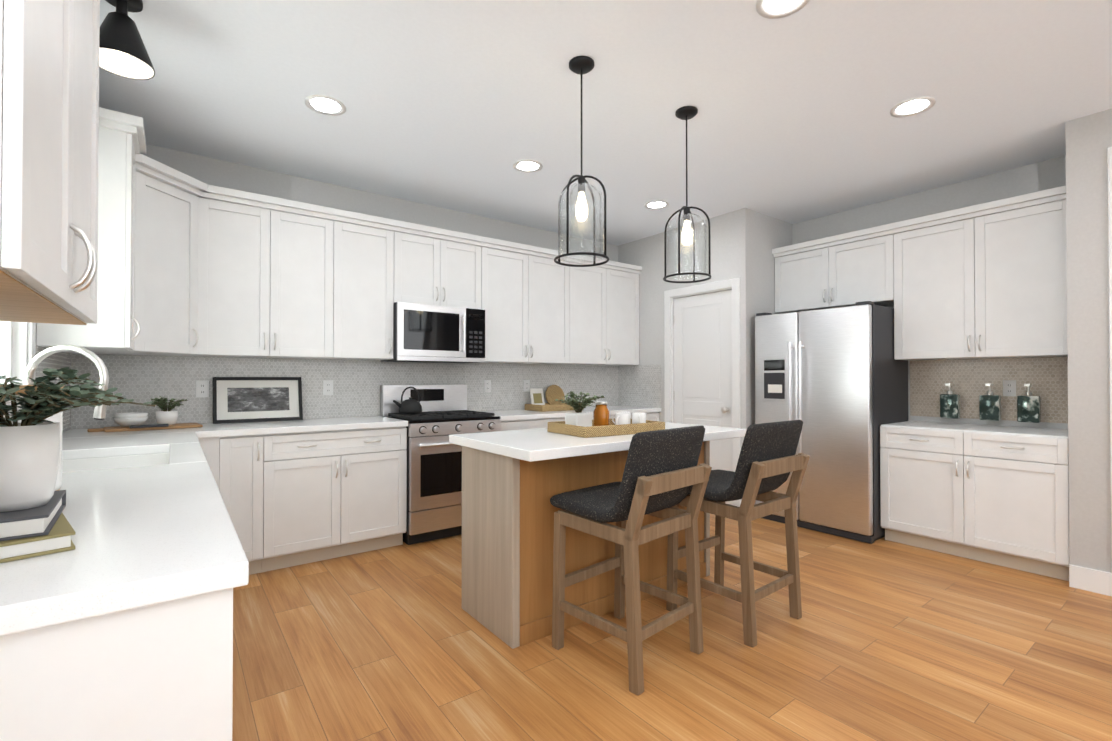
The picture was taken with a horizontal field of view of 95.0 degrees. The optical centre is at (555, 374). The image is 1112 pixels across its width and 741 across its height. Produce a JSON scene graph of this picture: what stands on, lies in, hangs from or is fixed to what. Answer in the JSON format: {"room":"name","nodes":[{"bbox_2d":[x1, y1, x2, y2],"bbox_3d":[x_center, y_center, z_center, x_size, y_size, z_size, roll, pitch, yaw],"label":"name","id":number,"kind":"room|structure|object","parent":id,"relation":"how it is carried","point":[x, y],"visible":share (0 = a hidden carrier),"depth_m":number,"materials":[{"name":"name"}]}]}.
{"room":"kitchen","nodes":[
{"label":"kitchen","id":0,"kind":"room"},
{"bbox_2d":[81,144,617,428],"bbox_3d":[-0.141,-0.103,5.250,7.320,2.740,0.120,0,-1,-37],"label":"wall","id":1,"kind":"structure","parent":0,"point":[220,173],"depth_m":4.07,"materials":[{"name":"paint"}]},
{"bbox_2d":[0,0,107,331],"bbox_3d":[-1.151,-0.688,0.980,0.327,1.089,0.890,0,-1,-37],"label":"upper cabinet","id":2,"kind":"object","parent":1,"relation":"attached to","point":[54,127],"depth_m":0.97,"materials":[{"name":"white wood"}]},
{"bbox_2d":[35,345,74,431],"bbox_3d":[-2.057,0.093,1.911,0.006,0.453,2.880,0,-1,-37],"label":"tile backsplash","id":3,"kind":"structure","parent":1,"relation":"attached to","point":[59,360],"depth_m":2.84,"materials":[{"name":"grey tile"}]},
{"bbox_2d":[36,120,147,351],"bbox_3d":[-2.329,-0.673,2.585,0.368,1.089,0.393,0,-1,-37],"label":"upper cabinet","id":4,"kind":"object","parent":1,"relation":"attached to","point":[114,240],"depth_m":2.50,"materials":[{"name":"white wood"}]},
{"bbox_2d":[66,160,215,355],"bbox_3d":[-2.464,-0.635,3.016,0.670,1.020,0.670,0,-1,-37],"label":"upper cabinet","id":5,"kind":"object","parent":1,"relation":"attached to","point":[181,207],"depth_m":3.07,"materials":[{"name":"white wood"}]},
{"bbox_2d":[201,192,347,359],"bbox_3d":[-2.007,-0.630,3.547,0.911,1.020,0.368,0,-1,-37],"label":"upper cabinet","id":6,"kind":"object","parent":1,"relation":"attached to","point":[282,269],"depth_m":3.46,"materials":[{"name":"white wood"}]},
{"bbox_2d":[75,354,618,428],"bbox_3d":[-1.110,0.117,4.441,4.558,0.453,0.007,0,-1,-37],"label":"tile backsplash","id":7,"kind":"structure","parent":1,"relation":"attached to","point":[147,378],"depth_m":3.96,"materials":[{"name":"grey tile"}]},
{"bbox_2d":[196,380,208,397],"bbox_3d":[-2.402,0.100,3.464,0.072,0.116,0.006,0,-1,-37],"label":"electrical outlet","id":8,"kind":"object","parent":7,"relation":"attached to","point":[202,388],"depth_m":3.46,"materials":[{"name":"white plastic"}]},
{"bbox_2d":[323,380,332,394],"bbox_3d":[-1.762,0.104,3.944,0.072,0.116,0.006,0,-1,-37],"label":"electrical outlet","id":9,"kind":"object","parent":7,"relation":"attached to","point":[327,384],"depth_m":3.94,"materials":[{"name":"white plastic"}]},
{"bbox_2d":[484,380,490,391],"bbox_3d":[-0.642,0.112,4.784,0.072,0.116,0.006,0,-1,-37],"label":"electrical outlet","id":10,"kind":"object","parent":7,"relation":"attached to","point":[487,383],"depth_m":4.78,"materials":[{"name":"white plastic"}]},
{"bbox_2d":[523,380,529,391],"bbox_3d":[-0.290,0.115,5.048,0.072,0.116,0.006,0,-1,-37],"label":"electrical outlet","id":11,"kind":"object","parent":7,"relation":"attached to","point":[526,383],"depth_m":5.04,"materials":[{"name":"white plastic"}]},
{"bbox_2d":[344,216,403,359],"bbox_3d":[-1.525,-0.626,3.934,0.557,1.020,0.327,0,-1,-37],"label":"upper cabinet","id":12,"kind":"object","parent":1,"relation":"attached to","point":[375,249],"depth_m":3.85,"materials":[{"name":"white wood"}]},
{"bbox_2d":[404,228,483,309],"bbox_3d":[-1.045,-0.843,4.296,0.760,0.580,0.327,0,-1,-37],"label":"upper cabinet","id":13,"kind":"object","parent":1,"relation":"attached to","point":[440,270],"depth_m":4.18,"materials":[{"name":"white wood"}]},
{"bbox_2d":[381,302,484,362],"bbox_3d":[-1.009,-0.326,4.243,0.752,0.446,0.445,0,-1,-37],"label":"microwave","id":14,"kind":"object","parent":13,"relation":"attached to","point":[425,333],"visible":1,"depth_m":4.07,"materials":[{"name":"grey metal"}]},
{"bbox_2d":[478,240,575,363],"bbox_3d":[-0.353,-0.618,4.813,1.087,1.020,0.327,0,-1,-37],"label":"upper cabinet","id":15,"kind":"object","parent":1,"relation":"attached to","point":[530,298],"depth_m":4.68,"materials":[{"name":"white wood"}]},
{"bbox_2d":[572,260,639,365],"bbox_3d":[0.398,-0.613,5.376,1.026,1.020,0.327,0,-1,-37],"label":"upper cabinet","id":16,"kind":"object","parent":1,"relation":"attached to","point":[607,295],"depth_m":5.27,"materials":[{"name":"white wood"}]},
{"bbox_2d":[99,0,1111,245],"bbox_3d":[2.259,-1.553,2.064,7.320,0.100,8.120,0,-1,-37],"label":"ceiling","id":17,"kind":"structure","parent":0,"point":[464,106],"depth_m":2.74,"materials":[{"name":"paint"}]},
{"bbox_2d":[99,0,154,79],"bbox_3d":[-1.725,-1.366,2.024,0.210,0.275,0.210,0,-1,-37],"label":"flush ceiling light","id":18,"kind":"object","parent":17,"relation":"attached to","point":[123,51],"visible":0.88,"depth_m":2.02,"materials":[{"name":"black metal"}]},
{"bbox_2d":[305,95,345,115],"bbox_3d":[-1.281,-1.496,2.834,0.210,0.012,0.210,0,-1,-37],"label":"recessed light","id":19,"kind":"object","parent":17,"relation":"in","point":[326,105],"visible":1,"depth_m":2.83,"materials":[{"name":"white plastic"}]},
{"bbox_2d":[513,160,542,172],"bbox_3d":[-0.201,-1.488,3.643,0.210,0.012,0.210,0,-1,-37],"label":"recessed light","id":20,"kind":"object","parent":17,"relation":"in","point":[528,166],"visible":1,"depth_m":3.65,"materials":[{"name":"white"}]},
{"bbox_2d":[554,56,608,266],"bbox_3d":[0.123,-1.022,2.457,0.268,0.955,0.268,0,-1,-37],"label":"pendant light","id":21,"kind":"object","parent":17,"relation":"hanging from","point":[581,65],"visible":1,"depth_m":2.44,"materials":[{"name":"black metal"}]},
{"bbox_2d":[644,201,668,208],"bbox_3d":[0.879,-1.481,4.453,0.210,0.012,0.210,0,-1,-37],"label":"recessed light","id":22,"kind":"object","parent":17,"relation":"in","point":[656,204],"visible":1,"depth_m":4.45,"materials":[{"name":"white plastic"}]},
{"bbox_2d":[663,106,711,282],"bbox_3d":[0.743,-1.018,2.897,0.268,0.955,0.268,0,-1,-37],"label":"pendant light","id":23,"kind":"object","parent":17,"relation":"hanging from","point":[686,113],"visible":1,"depth_m":2.88,"materials":[{"name":"black metal"}]},
{"bbox_2d":[756,0,809,18],"bbox_3d":[0.913,-1.504,2.042,0.210,0.012,0.210,0,-1,-37],"label":"recessed light","id":24,"kind":"object","parent":17,"relation":"in","point":[780,8],"visible":1,"depth_m":2.09,"materials":[{"name":"white"}]},
{"bbox_2d":[890,96,935,116],"bbox_3d":[1.993,-1.496,2.851,0.210,0.012,0.210,0,-1,-37],"label":"recessed light","id":25,"kind":"object","parent":17,"relation":"in","point":[912,106],"visible":1,"depth_m":2.85,"materials":[{"name":"white plastic"}]},
{"bbox_2d":[232,514,1111,740],"bbox_3d":[2.259,1.287,2.037,7.320,0.100,8.120,0,-1,-37],"label":"floor","id":26,"kind":"structure","parent":0,"point":[882,639],"depth_m":2.21,"materials":[{"name":"brown wood"}]},
{"bbox_2d":[0,588,232,740],"bbox_3d":[-0.957,0.789,0.920,0.582,0.874,0.613,0,-1,-37],"label":"base cabinet","id":27,"kind":"object","parent":26,"relation":"on","point":[163,671],"visible":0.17,"depth_m":0.76,"materials":[{"name":"beige wood"}]},
{"bbox_2d":[0,423,248,635],"bbox_3d":[-1.711,0.433,1.967,0.630,0.225,3.238,0,-1,-37],"label":"countertop","id":28,"kind":"structure","parent":27,"relation":"on","point":[146,514],"depth_m":0.97,"materials":[{"name":"white stone"}]},
{"bbox_2d":[0,490,75,562],"bbox_3d":[-1.024,0.277,0.917,0.291,0.067,0.216,-1,-1,43],"label":"books","id":29,"kind":"object","parent":28,"relation":"on","point":[47,528],"visible":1,"depth_m":0.87,"materials":[{"name":"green paper"}]},
{"bbox_2d":[0,385,64,490],"bbox_3d":[-1.303,0.170,1.214,0.190,0.286,0.190,0,-1,-37],"label":"canister","id":30,"kind":"object","parent":29,"relation":"on","point":[57,417],"visible":0.08,"depth_m":1.25,"materials":[{"name":"white ceramic"}]},
{"bbox_2d":[0,367,154,511],"bbox_3d":[-0.956,0.114,0.918,0.369,0.257,0.305,0,-1,-37],"label":"eucalyptus plant","id":31,"kind":"object","parent":29,"relation":"on","point":[29,454],"visible":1,"depth_m":0.92,"materials":[{"name":"green plant"}]},
{"bbox_2d":[23,345,108,419],"bbox_3d":[-1.802,0.106,1.871,0.252,0.426,0.148,0,-1,-37],"label":"faucet","id":32,"kind":"object","parent":28,"relation":"on","point":[40,357],"visible":0.54,"depth_m":1.86,"materials":[{"name":"silver metal"}]},
{"bbox_2d":[87,423,202,431],"bbox_3d":[-2.472,0.322,3.080,0.530,0.016,0.220,0,-1,-43],"label":"cutting board","id":33,"kind":"object","parent":28,"relation":"on","point":[174,426],"visible":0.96,"depth_m":3.00,"materials":[{"name":"brown wood"}]},
{"bbox_2d":[113,412,147,426],"bbox_3d":[-2.541,0.273,3.047,0.164,0.080,0.164,0,-1,-37],"label":"bowls","id":34,"kind":"object","parent":33,"relation":"on","point":[129,419],"visible":0.9,"depth_m":3.00,"materials":[{"name":"white ceramic"}]},
{"bbox_2d":[129,424,168,427],"bbox_3d":[-2.412,0.307,3.025,0.180,0.012,0.090,0,-1,-37],"label":"cloth","id":35,"kind":"object","parent":33,"relation":"on","point":[149,425],"visible":0.98,"depth_m":2.99,"materials":[{"name":"grey fabric"}]},
{"bbox_2d":[151,396,187,424],"bbox_3d":[-2.420,0.225,3.179,0.197,0.179,0.183,0,-1,-37],"label":"plant","id":36,"kind":"object","parent":33,"relation":"on","point":[165,416],"visible":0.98,"depth_m":3.15,"materials":[{"name":"green plant"}]},
{"bbox_2d":[198,436,233,524],"bbox_3d":[-2.206,0.811,3.229,0.196,0.874,0.617,0,-1,-37],"label":"base cabinet","id":37,"kind":"object","parent":26,"relation":"on","point":[218,451],"depth_m":3.02,"materials":[{"name":"beige wood"}]},
{"bbox_2d":[234,434,277,574],"bbox_3d":[-2.058,0.812,3.339,0.287,0.874,0.617,0,-1,-37],"label":"base cabinet","id":38,"kind":"object","parent":26,"relation":"on","point":[255,456],"depth_m":3.13,"materials":[{"name":"beige wood"}]},
{"bbox_2d":[278,427,406,568],"bbox_3d":[-1.650,0.815,3.645,0.966,0.874,0.617,0,-1,-37],"label":"base cabinet","id":39,"kind":"object","parent":26,"relation":"on","point":[292,499],"depth_m":3.42,"materials":[{"name":"beige wood"}]},
{"bbox_2d":[204,416,407,437],"bbox_3d":[-1.745,0.356,3.560,1.226,0.040,0.648,0,-1,-37],"label":"countertop","id":40,"kind":"structure","parent":39,"relation":"on","point":[365,422],"depth_m":3.38,"materials":[{"name":"white stone"}]},
{"bbox_2d":[212,377,302,423],"bbox_3d":[-2.108,0.179,3.621,0.550,0.318,0.090,0,-1,-37],"label":"picture","id":41,"kind":"object","parent":40,"relation":"on","point":[248,399],"visible":1,"depth_m":3.61,"materials":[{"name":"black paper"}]},
{"bbox_2d":[380,385,500,544],"bbox_3d":[-0.925,0.674,4.123,0.752,1.165,0.723,0,-1,-37],"label":"range","id":42,"kind":"object","parent":26,"relation":"on","point":[434,483],"visible":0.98,"depth_m":3.82,"materials":[{"name":"grey metal"}]},
{"bbox_2d":[393,386,421,412],"bbox_3d":[-1.200,0.205,4.116,0.237,0.212,0.184,0,-1,-37],"label":"kettle","id":43,"kind":"object","parent":42,"relation":"on","point":[410,405],"visible":1,"depth_m":4.07,"materials":[{"name":"black metal"}]},
{"bbox_2d":[501,416,592,430],"bbox_3d":[-0.241,0.825,4.702,1.025,0.874,0.617,0,-1,-37],"label":"base cabinet","id":44,"kind":"object","parent":26,"relation":"on","point":[531,423],"depth_m":4.33,"materials":[{"name":"beige"}]},
{"bbox_2d":[462,442,709,648],"bbox_3d":[0.215,0.808,2.951,1.440,0.874,0.552,0,-1,-37],"label":"kitchen island","id":45,"kind":"object","parent":26,"relation":"on","point":[514,482],"depth_m":2.48,"materials":[{"name":"brown wood"}]},
{"bbox_2d":[449,422,745,461],"bbox_3d":[0.280,0.347,2.877,1.550,0.045,0.775,0,-1,-37],"label":"island countertop","id":46,"kind":"structure","parent":45,"relation":"on","point":[535,445],"depth_m":2.46,"materials":[{"name":"white stone"}]},
{"bbox_2d":[547,418,664,437],"bbox_3d":[0.283,0.296,2.865,0.560,0.055,0.360,0,-1,-33],"label":"tray","id":47,"kind":"object","parent":46,"relation":"on","point":[610,429],"visible":0.79,"depth_m":2.71,"materials":[{"name":"beige wicker"}]},
{"bbox_2d":[555,391,604,426],"bbox_3d":[0.129,0.201,2.798,0.255,0.217,0.267,0,-1,-37],"label":"potted plant","id":48,"kind":"object","parent":47,"relation":"on","point":[578,417],"visible":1,"depth_m":2.77,"materials":[{"name":"white ceramic"}]},
{"bbox_2d":[593,401,608,425],"bbox_3d":[0.256,0.233,2.871,0.090,0.155,0.090,0,-1,-37],"label":"jar","id":49,"kind":"object","parent":47,"relation":"on","point":[601,414],"visible":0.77,"depth_m":2.84,"materials":[{"name":"orange glass"}]},
{"bbox_2d":[612,411,633,424],"bbox_3d":[0.362,0.265,2.869,0.102,0.090,0.080,0,-1,-25],"label":"mug","id":50,"kind":"object","parent":47,"relation":"on","point":[622,417],"depth_m":2.85,"materials":[{"name":"white ceramic"}]},
{"bbox_2d":[634,412,645,423],"bbox_3d":[0.477,0.266,2.893,0.079,0.090,0.103,0,-1,-28],"label":"mug","id":51,"kind":"object","parent":47,"relation":"on","point":[639,417],"depth_m":2.87,"materials":[{"name":"white ceramic"}]},
{"bbox_2d":[550,426,711,695],"bbox_3d":[0.330,0.735,2.288,0.510,1.011,0.548,0,-1,-43],"label":"stool","id":52,"kind":"object","parent":26,"relation":"on","point":[663,472],"visible":1,"depth_m":2.17,"materials":[{"name":"brown wood"}]},
{"bbox_2d":[609,412,659,420],"bbox_3d":[0.486,0.830,5.247,1.026,0.874,0.617,0,-1,-37],"label":"base cabinet","id":53,"kind":"object","parent":26,"relation":"on","point":[653,416],"depth_m":5.25,"materials":[{"name":"beige"}]},
{"bbox_2d":[479,406,660,420],"bbox_3d":[0.130,0.370,4.969,1.936,0.040,0.643,0,-1,-37],"label":"countertop","id":54,"kind":"structure","parent":53,"relation":"on","point":[505,415],"depth_m":4.59,"materials":[{"name":"white stone"}]},
{"bbox_2d":[524,403,583,411],"bbox_3d":[-0.017,0.318,4.965,0.500,0.060,0.300,0,-1,-37],"label":"tray","id":55,"kind":"object","parent":54,"relation":"on","point":[548,407],"visible":0.73,"depth_m":4.81,"materials":[{"name":"beige wicker"}]},
{"bbox_2d":[530,388,544,404],"bbox_3d":[-0.181,0.238,5.002,0.150,0.196,0.056,0,-1,-37],"label":"picture frame","id":56,"kind":"object","parent":55,"relation":"on","point":[537,396],"visible":0.82,"depth_m":5.00,"materials":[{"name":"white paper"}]},
{"bbox_2d":[545,385,564,404],"bbox_3d":[-0.008,0.221,5.138,0.230,0.227,0.065,0,-1,-37],"label":"round board","id":57,"kind":"object","parent":55,"relation":"on","point":[553,393],"visible":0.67,"depth_m":5.13,"materials":[{"name":"beige wicker"}]},
{"bbox_2d":[666,420,809,647],"bbox_3d":[0.928,0.738,2.635,0.525,1.011,0.563,0,-1,-37],"label":"stool","id":58,"kind":"object","parent":26,"relation":"on","point":[769,460],"visible":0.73,"depth_m":2.49,"materials":[{"name":"brown wood"}]},
{"bbox_2d":[755,301,907,543],"bbox_3d":[2.293,0.360,4.315,0.803,1.795,0.930,0,-1,-37],"label":"fridge","id":59,"kind":"object","parent":26,"relation":"on","point":[835,380],"visible":0.85,"depth_m":3.97,"materials":[{"name":"grey metal"}]},
{"bbox_2d":[880,421,1068,580],"bbox_3d":[2.961,0.814,3.589,0.655,0.874,1.007,0,-1,-37],"label":"base cabinet","id":60,"kind":"object","parent":26,"relation":"on","point":[995,495],"visible":1,"depth_m":3.36,"materials":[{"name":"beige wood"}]},
{"bbox_2d":[940,383,959,418],"bbox_3d":[3.009,0.204,3.897,0.080,0.268,0.116,0,-1,-37],"label":"soap bottle","id":61,"kind":"object","parent":60,"relation":"on","point":[949,402],"depth_m":3.88,"materials":[{"name":"green glass"}]},
{"bbox_2d":[979,384,1000,420],"bbox_3d":[3.153,0.202,3.705,0.080,0.268,0.116,0,-1,-37],"label":"soap bottle","id":62,"kind":"object","parent":60,"relation":"on","point":[989,404],"depth_m":3.69,"materials":[{"name":"green glass"}]},
{"bbox_2d":[1017,384,1040,422],"bbox_3d":[3.279,0.201,3.537,0.080,0.268,0.116,0,-1,-37],"label":"soap bottle","id":63,"kind":"object","parent":60,"relation":"on","point":[1028,407],"depth_m":3.52,"materials":[{"name":"green glass"}]},
{"bbox_2d":[618,208,752,500],"bbox_3d":[1.237,-0.104,5.197,0.100,2.740,1.620,0,-1,-37],"label":"wall","id":64,"kind":"structure","parent":0,"point":[731,243],"depth_m":4.94,"materials":[{"name":"paint"}]},
{"bbox_2d":[619,364,660,407],"bbox_3d":[0.906,0.127,5.546,0.006,0.453,0.620,0,-1,-37],"label":"tile backsplash","id":65,"kind":"structure","parent":64,"relation":"attached to","point":[639,385],"depth_m":5.53,"materials":[{"name":"grey tile"}]},
{"bbox_2d":[673,290,731,504],"bbox_3d":[1.397,0.242,4.915,0.109,2.027,0.694,0,-1,-37],"label":"pantry door","id":66,"kind":"structure","parent":64,"relation":"in","point":[702,391],"depth_m":4.88,"materials":[{"name":"white wood"}]},
{"bbox_2d":[664,278,740,506],"bbox_3d":[1.423,0.201,4.933,0.116,2.125,0.870,0,-1,-37],"label":"door frame","id":67,"kind":"structure","parent":64,"relation":"attached to","point":[700,289],"depth_m":4.78,"materials":[{"name":"white wood"}]},
{"bbox_2d":[752,210,791,504],"bbox_3d":[2.053,-0.107,4.858,0.800,2.740,0.100,0,-1,-37],"label":"wall","id":68,"kind":"structure","parent":0,"point":[769,233],"depth_m":4.70,"materials":[{"name":"paint"}]},
{"bbox_2d":[792,156,1067,429],"bbox_3d":[3.017,-0.114,4.156,0.100,2.740,2.180,0,-1,-37],"label":"wall","id":69,"kind":"structure","parent":0,"point":[1038,176],"depth_m":4.00,"materials":[{"name":"paint"}]},
{"bbox_2d":[773,226,895,313],"bbox_3d":[2.489,-0.856,4.506,0.328,0.550,0.992,0,-1,-37],"label":"upper cabinet","id":70,"kind":"object","parent":69,"relation":"attached to","point":[844,272],"depth_m":4.35,"materials":[{"name":"white wood"}]},
{"bbox_2d":[884,190,1067,359],"bbox_3d":[3.073,-0.628,3.725,0.328,1.020,1.070,0,-1,-37],"label":"upper cabinet","id":71,"kind":"object","parent":69,"relation":"attached to","point":[984,280],"depth_m":3.56,"materials":[{"name":"white wood"}]},
{"bbox_2d":[910,357,1067,422],"bbox_3d":[3.221,0.111,3.792,0.006,0.453,1.014,0,-1,-37],"label":"tile backsplash","id":72,"kind":"structure","parent":69,"relation":"attached to","point":[1045,377],"depth_m":3.79,"materials":[{"name":"beige tile"}]},
{"bbox_2d":[1003,380,1015,395],"bbox_3d":[3.286,0.102,3.694,0.006,0.116,0.072,0,-1,-37],"label":"electrical outlet","id":73,"kind":"object","parent":72,"relation":"attached to","point":[1009,386],"depth_m":3.69,"materials":[{"name":"white plastic"}]},
{"bbox_2d":[1065,110,1111,572],"bbox_3d":[3.324,-0.123,3.130,0.640,2.740,0.170,0,-1,-37],"label":"wall","id":74,"kind":"structure","parent":0,"point":[1088,353],"depth_m":2.94,"materials":[{"name":"paint"}]},
{"bbox_2d":[1101,571,1111,595],"bbox_3d":[3.365,1.181,3.052,0.654,0.130,0.044,0,-1,-37],"label":"baseboard","id":75,"kind":"structure","parent":74,"relation":"attached to","point":[1106,577],"depth_m":2.87,"materials":[{"name":"white wood"}]},
{"bbox_2d":[1107,109,1111,147],"bbox_3d":[3.895,-1.394,1.964,0.140,0.220,2.400,0,-1,-37],"label":"wall","id":76,"kind":"structure","parent":0,"point":[1109,116],"depth_m":2.88,"materials":[{"name":"paint"}]},
{"bbox_2d":[1107,147,1111,548],"bbox_3d":[3.140,-0.016,2.829,0.016,2.520,0.090,0,-1,-37],"label":"door frame","id":77,"kind":"structure","parent":76,"relation":"attached to","point":[1109,152],"depth_m":2.86,"materials":[{"name":"white wood"}]},
{"bbox_3d":[-0.621,-0.154,-0.109,0.120,2.740,7.880,0,-1,-37],"label":"wall","id":78,"kind":"structure","parent":0,"visible":0},
{"bbox_2d":[0,321,35,384],"bbox_3d":[-1.975,-0.421,1.728,0.155,1.270,1.220,0,-1,-37],"label":"window","id":79,"kind":"structure","parent":78,"relation":"in","point":[17,346],"depth_m":2.15,"materials":[{"name":"white"}]}
]}

